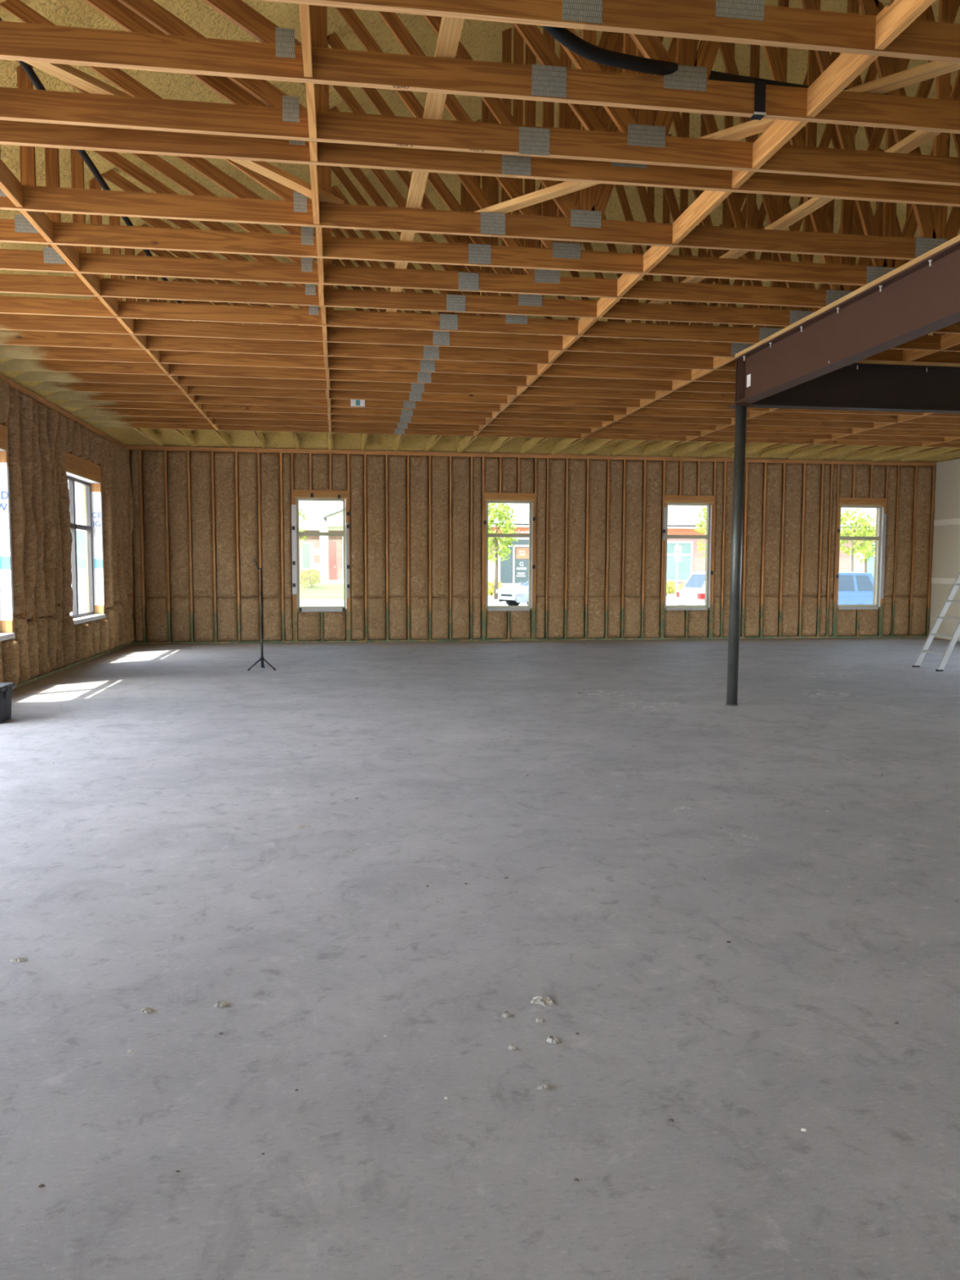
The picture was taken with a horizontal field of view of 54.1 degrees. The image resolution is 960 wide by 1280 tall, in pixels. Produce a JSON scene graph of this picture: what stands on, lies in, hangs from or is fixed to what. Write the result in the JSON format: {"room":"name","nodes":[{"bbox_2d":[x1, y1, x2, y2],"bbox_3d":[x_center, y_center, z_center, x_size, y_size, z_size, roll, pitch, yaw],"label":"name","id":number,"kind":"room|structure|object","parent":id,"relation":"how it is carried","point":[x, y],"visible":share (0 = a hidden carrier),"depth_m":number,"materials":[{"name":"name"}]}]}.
{"room":"unfinished building interior","nodes":[
{"label":"unfinished building interior","id":0,"kind":"room"},
{"bbox_2d":[0,373,134,688],"bbox_3d":[-4.867,-0.861,6.170,0.403,3.660,23.240,0,5,-8],"label":"wall","id":1,"kind":"structure","parent":0,"point":[42,441],"depth_m":12.61,"materials":[{"name":"brown fabric"}]},
{"bbox_2d":[0,448,15,641],"bbox_3d":[-5.487,-1.042,10.084,0.247,2.195,2.070,0,5,-8],"label":"window","id":2,"kind":"structure","parent":1,"relation":"in","point":[6,598],"depth_m":11.06,"materials":[{"name":"brown metal"}]},
{"bbox_2d":[0,491,8,498],"bbox_3d":[-5.612,-1.696,11.007,0.171,0.086,0.001,0,5,-8],"label":"print","id":3,"kind":"object","parent":2,"relation":"attached to","point":[3,495],"depth_m":11.01},
{"bbox_2d":[66,471,106,624],"bbox_3d":[-6.138,-1.383,14.422,0.247,2.195,2.070,0,5,-8],"label":"window","id":4,"kind":"structure","parent":1,"relation":"in","point":[94,527],"depth_m":15.32,"materials":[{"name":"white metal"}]},
{"bbox_2d":[11,133,856,402],"bbox_3d":[2.436,-4.957,12.242,16.184,3.611,0.041,0,5,-8],"label":"roof truss","id":5,"kind":"object","parent":1,"relation":"on","point":[32,375],"visible":0.2,"depth_m":11.82,"materials":[{"name":"brown wood"}]},
{"bbox_2d":[0,111,884,393],"bbox_3d":[2.531,-5.067,11.601,16.184,3.928,0.041,0,5,-8],"label":"roof truss","id":6,"kind":"object","parent":1,"relation":"on","point":[15,364],"visible":0.22,"depth_m":11.19,"materials":[{"name":"brown wood"}]},
{"bbox_2d":[685,333,959,440],"bbox_3d":[4.275,-3.197,12.011,0.053,0.139,8.892,0,5,-8],"label":"brace","id":7,"kind":"object","parent":6,"relation":"attached to","point":[948,340],"visible":0.34,"depth_m":9.93,"materials":[{"name":"brown wood"}]},
{"bbox_2d":[813,412,933,444],"bbox_3d":[6.477,-3.292,13.305,0.052,0.138,6.978,0,5,-8],"label":"brace","id":8,"kind":"object","parent":6,"relation":"attached to","point":[900,418],"visible":0.4,"depth_m":14.82,"materials":[{"name":"brown wood"}]},
{"bbox_2d":[0,44,946,382],"bbox_3d":[2.626,-5.177,10.959,16.184,4.246,0.041,0,5,-8],"label":"roof truss","id":9,"kind":"object","parent":1,"relation":"on","point":[22,352],"visible":0.33,"depth_m":10.55,"materials":[{"name":"brown wood"}]},
{"bbox_2d":[0,31,951,370],"bbox_3d":[2.721,-5.261,10.320,16.184,4.507,0.041,0,5,-8],"label":"roof truss","id":10,"kind":"object","parent":1,"relation":"on","point":[28,338],"visible":0.34,"depth_m":9.92,"materials":[{"name":"brown wood"}]},
{"bbox_2d":[28,181,959,417],"bbox_3d":[2.341,-4.850,12.883,16.184,3.287,0.041,0,5,-8],"label":"roof truss","id":11,"kind":"object","parent":1,"relation":"on","point":[46,385],"visible":0.2,"depth_m":12.51,"materials":[{"name":"brown wood"}]},
{"bbox_2d":[581,356,734,438],"bbox_3d":[2.226,-3.280,12.991,0.052,0.138,6.340,0,5,-8],"label":"brace","id":12,"kind":"object","parent":11,"relation":"attached to","point":[718,362],"visible":0.53,"depth_m":11.68,"materials":[{"name":"brown wood"}]},
{"bbox_2d":[921,436,959,446],"bbox_3d":[8.508,-3.334,13.930,0.050,0.138,6.340,0,5,-8],"label":"brace","id":13,"kind":"object","parent":11,"relation":"attached to","point":[946,438],"visible":0.48,"depth_m":16.41,"materials":[{"name":"brown wood"}]},
{"bbox_2d":[44,221,959,424],"bbox_3d":[2.247,-4.740,13.524,16.184,2.969,0.043,0,5,-8],"label":"roof truss","id":14,"kind":"object","parent":1,"relation":"on","point":[60,395],"visible":0.3,"depth_m":13.26,"materials":[{"name":"brown wood"}]},
{"bbox_2d":[355,400,359,405],"bbox_3d":[-1.692,-3.287,13.027,0.060,0.075,0.002,0,5,-8],"label":"print","id":15,"kind":"object","parent":14,"relation":"attached to","point":[357,402],"depth_m":13.02},
{"bbox_2d":[58,258,959,431],"bbox_3d":[2.151,-4.630,14.166,16.184,2.650,0.041,0,5,-8],"label":"roof truss","id":16,"kind":"object","parent":1,"relation":"on","point":[73,403],"visible":0.2,"depth_m":13.93,"materials":[{"name":"brown wood"}]},
{"bbox_2d":[71,284,959,437],"bbox_3d":[2.057,-4.520,14.808,16.184,2.332,0.041,0,5,-8],"label":"roof truss","id":17,"kind":"object","parent":1,"relation":"on","point":[85,411],"visible":0.16,"depth_m":14.59,"materials":[{"name":"brown wood"}]},
{"bbox_2d":[83,327,959,442],"bbox_3d":[1.962,-4.410,15.450,16.184,2.014,0.041,0,5,-8],"label":"roof truss","id":18,"kind":"object","parent":1,"relation":"on","point":[95,418],"visible":0.12,"depth_m":15.24,"materials":[{"name":"brown wood"}]},
{"bbox_2d":[0,637,959,1279],"bbox_3d":[3.189,1.034,7.553,16.894,0.312,23.390,0,5,-8],"label":"floor","id":19,"kind":"structure","parent":0,"point":[197,858],"depth_m":3.47,"materials":[{"name":"concrete"}]},
{"bbox_2d":[0,682,15,724],"bbox_3d":[-4.774,0.597,8.784,0.731,0.345,0.428,0,5,-8],"label":"storage tote","id":20,"kind":"object","parent":19,"relation":"on","point":[6,688],"visible":1,"depth_m":8.80,"materials":[{"name":"grey plastic"}]},
{"bbox_2d":[247,558,275,671],"bbox_3d":[-3.088,-0.362,13.306,0.395,1.573,0.333,0,5,-8],"label":"tripod","id":21,"kind":"object","parent":19,"relation":"on","point":[262,658],"visible":1,"depth_m":13.25,"materials":[{"name":"black plastic"}]},
{"bbox_2d":[724,403,752,706],"bbox_3d":[2.710,-0.877,9.928,0.190,3.150,0.190,0,5,-8],"label":"steel column","id":22,"kind":"structure","parent":19,"relation":"on","point":[740,409],"depth_m":9.88,"materials":[{"name":"grey metal"}]},
{"bbox_2d":[733,234,959,404],"bbox_3d":[3.745,-2.160,2.895,0.169,0.502,13.895,0,5,-8],"label":"steel beam","id":23,"kind":"structure","parent":22,"relation":"on","point":[920,297],"depth_m":7.50,"materials":[{"name":"brown metal"}]},
{"bbox_2d":[0,0,959,133],"bbox_3d":[3.560,-4.822,4.726,16.184,4.523,0.042,0,5,-8],"label":"roof truss","id":24,"kind":"object","parent":23,"relation":"on","point":[278,56],"visible":0.99,"depth_m":4.33,"materials":[{"name":"brown wood"}]},
{"bbox_2d":[542,26,942,99],"bbox_3d":[1.539,-2.855,4.642,3.443,0.424,0.335,-2,5,-23],"label":"flexible hose","id":25,"kind":"object","parent":24,"relation":"hanging from","point":[565,37],"visible":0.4,"depth_m":4.31,"materials":[{"name":"black plastic"}]},
{"bbox_2d":[750,80,765,119],"bbox_3d":[1.350,-2.621,4.564,0.059,0.158,0.056,0,5,-8],"label":"strap","id":26,"kind":"object","parent":24,"relation":"attached to","point":[760,86],"visible":1,"depth_m":4.54,"materials":[{"name":"black metal"}]},
{"bbox_2d":[0,0,959,186],"bbox_3d":[3.470,-4.870,5.327,16.184,4.522,0.043,0,5,-8],"label":"roof truss","id":27,"kind":"object","parent":23,"relation":"on","point":[640,140],"visible":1,"depth_m":4.94,"materials":[{"name":"brown wood"}]},
{"bbox_2d":[0,0,959,260],"bbox_3d":[3.287,-4.966,6.545,16.184,4.522,0.041,0,5,-8],"label":"roof truss","id":28,"kind":"object","parent":23,"relation":"on","point":[587,224],"visible":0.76,"depth_m":6.20,"materials":[{"name":"brown wood"}]},
{"bbox_2d":[23,61,343,204],"bbox_3d":[-1.835,-2.738,4.742,0.089,0.036,3.358,3,5,33],"label":"brace","id":29,"kind":"object","parent":28,"relation":"on","point":[68,73],"visible":0.44,"depth_m":4.71,"materials":[{"name":"brown wood"}]},
{"bbox_2d":[0,0,959,285],"bbox_3d":[3.193,-5.019,7.174,16.184,4.516,0.041,0,5,-8],"label":"roof truss","id":30,"kind":"object","parent":23,"relation":"on","point":[567,255],"visible":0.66,"depth_m":6.82,"materials":[{"name":"brown wood"}]},
{"bbox_2d":[0,0,959,206],"bbox_3d":[3.429,-4.891,5.599,16.184,4.523,0.041,0,5,-8],"label":"roof truss","id":31,"kind":"object","parent":23,"relation":"on","point":[11,132],"visible":0.54,"depth_m":5.22,"materials":[{"name":"brown wood"}]},
{"bbox_2d":[0,0,959,307],"bbox_3d":[3.098,-5.065,7.803,16.184,4.522,0.041,0,5,-8],"label":"roof truss","id":32,"kind":"object","parent":23,"relation":"on","point":[304,270],"visible":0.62,"depth_m":7.43,"materials":[{"name":"brown wood"}]},
{"bbox_2d":[0,17,192,321],"bbox_3d":[-2.904,-3.529,7.197,0.060,0.078,8.401,0,5,-8],"label":"conduit pipe","id":33,"kind":"object","parent":32,"relation":"attached to","point":[27,68],"visible":0.41,"depth_m":6.81,"materials":[{"name":"black plastic"}]},
{"bbox_2d":[0,0,959,333],"bbox_3d":[3.004,-5.117,8.432,16.184,4.517,0.041,0,5,-8],"label":"roof truss","id":34,"kind":"object","parent":23,"relation":"on","point":[306,295],"visible":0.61,"depth_m":8.05,"materials":[{"name":"brown wood"}]},
{"bbox_2d":[386,17,464,312],"bbox_3d":[-0.629,-2.943,7.433,0.099,0.038,8.700,0,5,-8],"label":"brace","id":35,"kind":"object","parent":34,"relation":"on","point":[450,30],"visible":0.44,"depth_m":4.78,"materials":[{"name":"brown wood"}]},
{"bbox_2d":[0,0,959,351],"bbox_3d":[2.910,-5.164,9.061,16.184,4.522,0.041,0,5,-8],"label":"roof truss","id":36,"kind":"object","parent":23,"relation":"on","point":[306,315],"visible":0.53,"depth_m":8.68,"materials":[{"name":"brown wood"}]},
{"bbox_2d":[259,0,959,62],"bbox_3d":[3.650,-4.777,4.130,16.184,4.520,0.041,0,5,-8],"label":"roof truss","id":37,"kind":"object","parent":23,"relation":"on","point":[752,22],"visible":1,"depth_m":3.88,"materials":[{"name":"brown wood"}]},
{"bbox_2d":[473,61,959,213],"bbox_3d":[1.269,-2.765,5.221,3.867,0.036,0.089,4,6,41],"label":"brace","id":38,"kind":"object","parent":37,"relation":"attached to","point":[931,69],"visible":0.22,"depth_m":5.02,"materials":[{"name":"brown wood"}]},
{"bbox_2d":[648,130,941,303],"bbox_3d":[2.222,-2.874,6.142,0.089,0.038,5.328,-1,5,-14],"label":"brace","id":39,"kind":"object","parent":38,"relation":"attached to","point":[917,138],"visible":0.33,"depth_m":6.24,"materials":[{"name":"brown wood"}]},
{"bbox_2d":[749,360,959,413],"bbox_3d":[6.806,-2.743,10.451,8.098,0.502,0.169,0,5,-8],"label":"steel beam","id":40,"kind":"structure","parent":22,"relation":"on","point":[871,385],"depth_m":10.06,"materials":[{"name":"brown metal"}]},
{"bbox_2d":[0,0,959,363],"bbox_3d":[2.815,-5.216,9.690,16.184,4.518,0.041,0,5,-8],"label":"roof truss","id":41,"kind":"object","parent":40,"relation":"on","point":[7,322],"visible":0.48,"depth_m":9.32,"materials":[{"name":"brown wood"}]},
{"bbox_2d":[0,158,218,429],"bbox_3d":[-3.324,-2.985,9.018,0.051,0.138,12.579,0,5,-8],"label":"brace","id":42,"kind":"object","parent":41,"relation":"attached to","point":[10,184],"visible":0.73,"depth_m":6.92,"materials":[{"name":"brown wood"}]},
{"bbox_2d":[298,4,331,432],"bbox_3d":[-1.532,-3.001,9.285,0.053,0.139,12.579,0,5,-8],"label":"brace","id":43,"kind":"object","parent":41,"relation":"attached to","point":[304,10],"visible":0.87,"depth_m":5.05,"materials":[{"name":"brown wood"}]},
{"bbox_2d":[473,0,935,435],"bbox_3d":[0.849,-3.021,9.641,0.054,0.139,12.579,0,5,-8],"label":"brace","id":44,"kind":"object","parent":41,"relation":"attached to","point":[896,15],"visible":0.69,"depth_m":4.96,"materials":[{"name":"brown wood"}]},
{"bbox_2d":[912,572,959,671],"bbox_3d":[7.597,-0.767,13.707,2.320,2.391,0.625,0,5,-8],"label":"step ladder","id":45,"kind":"object","parent":19,"relation":"on","point":[956,634],"visible":1,"depth_m":13.86,"materials":[{"name":"metal"}]},
{"bbox_2d":[0,0,959,462],"bbox_3d":[3.216,-4.938,7.026,16.454,4.369,23.070,0,5,-8],"label":"ceiling","id":46,"kind":"structure","parent":0,"point":[482,39],"depth_m":10.22,"materials":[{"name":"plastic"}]},
{"bbox_2d":[93,422,959,447],"bbox_3d":[1.867,-4.302,16.091,16.184,1.692,0.041,0,5,-8],"label":"roof truss","id":47,"kind":"object","parent":46,"relation":"attached to","point":[105,424],"visible":0.17,"depth_m":15.90,"materials":[{"name":"brown wood"}]},
{"bbox_2d":[126,445,936,644],"bbox_3d":[1.503,-1.821,18.669,16.694,3.660,0.348,0,5,-8],"label":"wall","id":48,"kind":"structure","parent":0,"point":[202,517],"depth_m":18.41,"materials":[{"name":"brown fabric"}]},
{"bbox_2d":[133,427,163,446],"bbox_3d":[-5.712,-3.570,16.194,0.110,0.185,2.292,0,5,-8],"label":"truss","id":49,"kind":"object","parent":48,"relation":"on","point":[154,437],"visible":0.81,"depth_m":16.39,"materials":[{"name":"wood"}]},
{"bbox_2d":[173,429,198,447],"bbox_3d":[-5.100,-3.884,16.261,0.114,0.802,2.292,0,5,-8],"label":"truss","id":50,"kind":"object","parent":48,"relation":"on","point":[186,434],"visible":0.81,"depth_m":16.49,"materials":[{"name":"wood"}]},
{"bbox_2d":[213,430,232,448],"bbox_3d":[-4.489,-4.127,16.334,0.118,1.279,2.292,0,5,-8],"label":"truss","id":51,"kind":"object","parent":48,"relation":"on","point":[224,436],"visible":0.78,"depth_m":16.59,"materials":[{"name":"wood"}]},
{"bbox_2d":[251,431,266,448],"bbox_3d":[-3.879,-4.220,16.418,0.112,1.456,2.292,0,5,-8],"label":"truss","id":52,"kind":"object","parent":48,"relation":"on","point":[260,437],"visible":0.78,"depth_m":16.67,"materials":[{"name":"wood"}]},
{"bbox_2d":[289,431,299,448],"bbox_3d":[-3.269,-4.226,16.509,0.105,1.454,2.292,0,5,-8],"label":"truss","id":53,"kind":"object","parent":48,"relation":"on","point":[295,437],"visible":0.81,"depth_m":16.75,"materials":[{"name":"wood"}]},
{"bbox_2d":[291,493,350,611],"bbox_3d":[-3.039,-1.664,17.965,1.085,2.242,0.147,0,5,-8],"label":"window","id":54,"kind":"structure","parent":48,"relation":"in","point":[295,508],"depth_m":17.94,"materials":[{"name":"beige plastic"}]},
{"bbox_2d":[327,432,333,449],"bbox_3d":[-2.659,-4.231,16.600,0.116,1.455,2.292,0,5,-8],"label":"truss","id":55,"kind":"object","parent":48,"relation":"on","point":[330,439],"visible":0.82,"depth_m":16.99,"materials":[{"name":"wood"}]},
{"bbox_2d":[360,433,368,450],"bbox_3d":[-2.048,-4.236,16.692,0.103,1.455,2.292,0,5,-8],"label":"truss","id":56,"kind":"object","parent":48,"relation":"on","point":[363,442],"visible":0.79,"depth_m":16.91,"materials":[{"name":"wood"}]},
{"bbox_2d":[392,434,404,451],"bbox_3d":[-1.438,-4.241,16.783,0.119,1.456,2.292,0,5,-8],"label":"truss","id":57,"kind":"object","parent":48,"relation":"on","point":[399,437],"visible":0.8,"depth_m":16.97,"materials":[{"name":"wood"}]},
{"bbox_2d":[425,435,441,452],"bbox_3d":[-0.828,-4.246,16.874,0.113,1.455,2.292,0,5,-8],"label":"truss","id":58,"kind":"object","parent":48,"relation":"on","point":[433,439],"visible":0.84,"depth_m":17.15,"materials":[{"name":"wood"}]},
{"bbox_2d":[457,435,477,453],"bbox_3d":[-0.218,-4.251,16.965,0.118,1.456,2.292,0,5,-8],"label":"truss","id":59,"kind":"object","parent":48,"relation":"on","point":[465,442],"visible":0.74,"depth_m":17.18,"materials":[{"name":"wood"}]},
{"bbox_2d":[488,436,513,453],"bbox_3d":[0.392,-4.257,17.056,0.116,1.455,2.292,0,5,-8],"label":"truss","id":60,"kind":"object","parent":48,"relation":"on","point":[500,442],"visible":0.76,"depth_m":17.27,"materials":[{"name":"wood"}]},
{"bbox_2d":[483,500,535,610],"bbox_3d":[0.568,-1.654,18.507,1.030,2.158,0.147,0,5,-8],"label":"window","id":61,"kind":"structure","parent":48,"relation":"in","point":[529,535],"depth_m":18.52,"materials":[{"name":"beige plastic"}]},
{"bbox_2d":[520,437,549,453],"bbox_3d":[1.003,-4.262,17.148,0.116,1.456,2.292,0,5,-8],"label":"truss","id":62,"kind":"object","parent":48,"relation":"on","point":[531,443],"visible":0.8,"depth_m":17.35,"materials":[{"name":"wood"}]},
{"bbox_2d":[551,438,584,454],"bbox_3d":[1.613,-4.267,17.239,0.114,1.456,2.292,0,5,-8],"label":"truss","id":63,"kind":"object","parent":48,"relation":"on","point":[558,446],"visible":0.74,"depth_m":17.46,"materials":[{"name":"wood"}]},
{"bbox_2d":[582,439,618,455],"bbox_3d":[2.223,-4.272,17.330,0.110,1.456,2.292,0,5,-8],"label":"truss","id":64,"kind":"object","parent":48,"relation":"on","point":[589,447],"visible":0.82,"depth_m":17.56,"materials":[{"name":"wood"}]},
{"bbox_2d":[613,440,653,455],"bbox_3d":[2.833,-4.278,17.421,0.107,1.455,2.292,0,5,-8],"label":"truss","id":65,"kind":"object","parent":48,"relation":"on","point":[623,447],"visible":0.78,"depth_m":17.61,"materials":[{"name":"wood"}]},
{"bbox_2d":[642,440,687,456],"bbox_3d":[3.443,-4.284,17.512,0.106,1.455,2.292,0,5,-8],"label":"truss","id":66,"kind":"object","parent":48,"relation":"on","point":[651,449],"visible":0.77,"depth_m":17.73,"materials":[{"name":"wood"}]},
{"bbox_2d":[662,502,713,610],"bbox_3d":[4.191,-1.686,19.049,1.079,2.158,0.147,0,5,-8],"label":"window","id":67,"kind":"structure","parent":48,"relation":"in","point":[668,607],"depth_m":19.06,"materials":[{"name":"beige plastic"}]},
{"bbox_2d":[671,441,720,457],"bbox_3d":[4.054,-4.289,17.603,0.116,1.456,2.292,0,5,-8],"label":"insulation","id":68,"kind":"object","parent":48,"relation":"on","point":[684,449],"visible":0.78,"depth_m":17.84,"materials":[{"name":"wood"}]},
{"bbox_2d":[702,442,753,457],"bbox_3d":[4.664,-4.293,17.695,0.115,1.457,2.292,0,5,-8],"label":"insulation","id":69,"kind":"object","parent":48,"relation":"on","point":[722,447],"visible":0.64,"depth_m":18.04,"materials":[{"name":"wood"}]},
{"bbox_2d":[731,442,786,458],"bbox_3d":[5.274,-4.300,17.786,0.103,1.455,2.292,0,5,-8],"label":"insulation","id":70,"kind":"object","parent":48,"relation":"on","point":[749,449],"visible":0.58,"depth_m":17.77,"materials":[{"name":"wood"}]},
{"bbox_2d":[760,443,818,458],"bbox_3d":[5.884,-4.305,17.877,0.115,1.455,2.292,0,5,-8],"label":"insulation","id":71,"kind":"object","parent":48,"relation":"on","point":[782,449],"visible":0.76,"depth_m":18.09,"materials":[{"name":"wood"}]},
{"bbox_2d":[788,444,850,459],"bbox_3d":[6.494,-4.310,17.968,0.108,1.455,2.292,0,5,-8],"label":"insulation","id":72,"kind":"object","parent":48,"relation":"on","point":[819,448],"visible":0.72,"depth_m":18.15,"materials":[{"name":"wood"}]},
{"bbox_2d":[817,444,882,460],"bbox_3d":[7.105,-4.316,18.059,0.111,1.455,2.292,0,5,-8],"label":"insulation","id":73,"kind":"object","parent":48,"relation":"on","point":[852,448],"visible":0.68,"depth_m":18.24,"materials":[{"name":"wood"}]},
{"bbox_2d":[835,505,886,609],"bbox_3d":[7.911,-1.718,19.605,1.085,2.158,0.147,0,5,-8],"label":"window","id":74,"kind":"structure","parent":48,"relation":"in","point":[880,538],"depth_m":19.63,"materials":[{"name":"beige plastic"}]},
{"bbox_2d":[844,445,913,461],"bbox_3d":[7.715,-4.274,18.154,0.116,1.362,2.292,0,5,-8],"label":"insulation","id":75,"kind":"object","parent":48,"relation":"on","point":[884,449],"visible":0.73,"depth_m":18.32,"materials":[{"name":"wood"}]},
{"bbox_2d":[872,446,943,461],"bbox_3d":[8.324,-4.063,18.262,0.112,0.928,2.292,0,5,-8],"label":"insulation","id":76,"kind":"object","parent":48,"relation":"on","point":[913,450],"visible":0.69,"depth_m":18.39,"materials":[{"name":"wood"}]},
{"bbox_2d":[900,447,959,462],"bbox_3d":[8.934,-3.850,18.370,0.123,0.490,2.292,0,5,-8],"label":"insulation","id":77,"kind":"object","parent":48,"relation":"on","point":[945,450],"visible":0.77,"depth_m":18.55,"materials":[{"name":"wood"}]},
{"bbox_2d":[928,458,959,640],"bbox_3d":[11.284,-1.002,8.583,0.163,3.660,23.240,0,5,-8],"label":"wall","id":78,"kind":"structure","parent":0,"point":[945,551],"depth_m":19.34,"materials":[{"name":"paint"}]},
{"label":"outside","id":79,"kind":"structure","parent":0,"visible":0},
{"bbox_2d":[70,594,678,614],"bbox_3d":[4.705,-0.943,36.131,200.000,0.200,190.000,0,5,-8],"label":"ground","id":80,"kind":"structure","parent":79,"point":[670,599],"depth_m":45.83,"materials":[{"name":"grey concrete"}]},
{"bbox_2d":[67,480,87,608],"bbox_3d":[-23.614,-5.324,44.721,13.400,7.025,29.000,0,5,-8],"label":"building","id":81,"kind":"structure","parent":80,"relation":"on","point":[79,494],"depth_m":38.53,"materials":[{"name":"white"}]},
{"bbox_2d":[298,508,306,551],"bbox_3d":[-10.869,-5.221,53.736,1.849,5.491,1.829,-2,5,-25],"label":"young tree","id":82,"kind":"object","parent":80,"relation":"on","point":[304,538],"visible":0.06,"depth_m":53.72,"materials":[{"name":"green plant"}]},
{"bbox_2d":[299,582,343,598],"bbox_3d":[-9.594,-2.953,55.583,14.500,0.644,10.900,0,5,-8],"label":"lawn","id":83,"kind":"structure","parent":80,"relation":"on","point":[323,590],"depth_m":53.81,"materials":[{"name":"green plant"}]},
{"bbox_2d":[299,568,321,587],"bbox_3d":[-10.168,-3.637,56.035,1.490,1.370,1.480,0,5,-8],"label":"shrub","id":84,"kind":"object","parent":83,"relation":"on","point":[315,580],"visible":0.97,"depth_m":55.84,"materials":[{"name":"green plant"}]},
{"bbox_2d":[298,500,346,583],"bbox_3d":[-11.366,-7.748,64.118,13.800,8.100,11.000,0,5,-8],"label":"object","id":85,"kind":"structure","parent":80,"relation":"on","point":[325,554],"depth_m":60.77,"materials":[{"name":"white"}]},
{"bbox_2d":[488,579,504,595],"bbox_3d":[0.743,-3.160,56.876,1.563,1.049,1.510,0,5,-8],"label":"shrub","id":86,"kind":"object","parent":80,"relation":"on","point":[491,591],"visible":0.41,"depth_m":56.60,"materials":[{"name":"green plant"}]},
{"bbox_2d":[488,502,518,599],"bbox_3d":[0.858,-4.861,50.465,2.370,5.354,2.386,0,5,-8],"label":"young tree","id":87,"kind":"object","parent":80,"relation":"on","point":[501,516],"visible":0.7,"depth_m":50.20,"materials":[{"name":"green plant"}]},
{"bbox_2d":[496,581,528,605],"bbox_3d":[3.104,-2.176,41.373,4.615,1.430,2.180,-3,5,-31],"label":"car","id":88,"kind":"object","parent":80,"relation":"on","point":[513,596],"visible":0.27,"depth_m":40.08,"materials":[{"name":"paint"}]},
{"bbox_2d":[666,580,679,595],"bbox_3d":[11.601,-3.280,58.482,1.600,1.031,1.586,0,5,-8],"label":"shrub","id":89,"kind":"object","parent":80,"relation":"on","point":[670,589],"visible":0.5,"depth_m":58.25,"materials":[{"name":"green plant"}]},
{"bbox_2d":[674,543,680,604],"bbox_3d":[9.166,-3.053,43.712,0.300,2.850,0.115,0,5,-8],"label":"sign post","id":90,"kind":"object","parent":80,"relation":"on","point":[677,548],"visible":0.89,"depth_m":43.60,"materials":[{"name":"white metal"}]},
{"bbox_2d":[488,502,876,594],"bbox_3d":[23.327,-7.553,67.439,55.000,8.200,12.750,0,5,-8],"label":"building","id":91,"kind":"structure","parent":80,"relation":"on","point":[682,519],"depth_m":60.26,"materials":[{"name":"grey"}]},
{"bbox_2d":[679,580,686,590],"bbox_3d":[13.181,-3.259,58.719,1.549,1.032,1.464,0,5,-8],"label":"shrub","id":92,"kind":"object","parent":80,"relation":"on","point":[683,584],"visible":0.04,"depth_m":58.67,"materials":[{"name":"green plant"}]},
{"bbox_2d":[675,571,705,604],"bbox_3d":[9.154,-1.514,31.682,4.615,1.660,2.180,-1,5,-12],"label":"car","id":93,"kind":"object","parent":80,"relation":"on","point":[692,593],"visible":0.14,"depth_m":31.11,"materials":[{"name":"paint"}]},
{"bbox_2d":[697,593,704,599],"bbox_3d":[7.176,-1.422,30.430,0.210,0.180,0.245,-1,5,-12],"label":"tail light","id":94,"kind":"object","parent":93,"relation":"attached to","point":[700,596],"depth_m":30.31,"materials":[{"name":"red plastic"}]},
{"bbox_2d":[693,506,706,559],"bbox_3d":[12.200,-5.030,50.083,1.483,5.818,1.556,2,5,27],"label":"young tree","id":95,"kind":"object","parent":80,"relation":"on","point":[703,523],"visible":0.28,"depth_m":50.05,"materials":[{"name":"green plant"}]},
{"bbox_2d":[837,571,874,604],"bbox_3d":[9.850,-1.283,28.762,4.615,1.660,2.180,0,5,-8],"label":"car","id":96,"kind":"object","parent":80,"relation":"on","point":[854,588],"visible":0.11,"depth_m":28.13,"materials":[{"name":"paint"}]},
{"bbox_2d":[840,507,875,572],"bbox_3d":[21.194,-4.953,53.520,2.632,5.181,2.579,0,5,-8],"label":"young tree","id":97,"kind":"object","parent":80,"relation":"on","point":[854,531],"visible":0.72,"depth_m":53.25,"materials":[{"name":"green plant"}]},
{"bbox_2d":[850,527,875,573],"bbox_3d":[23.799,-4.858,57.961,1.897,4.314,1.832,3,5,28],"label":"young tree","id":98,"kind":"object","parent":80,"relation":"on","point":[869,554],"visible":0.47,"depth_m":57.78,"materials":[{"name":"green plant"}]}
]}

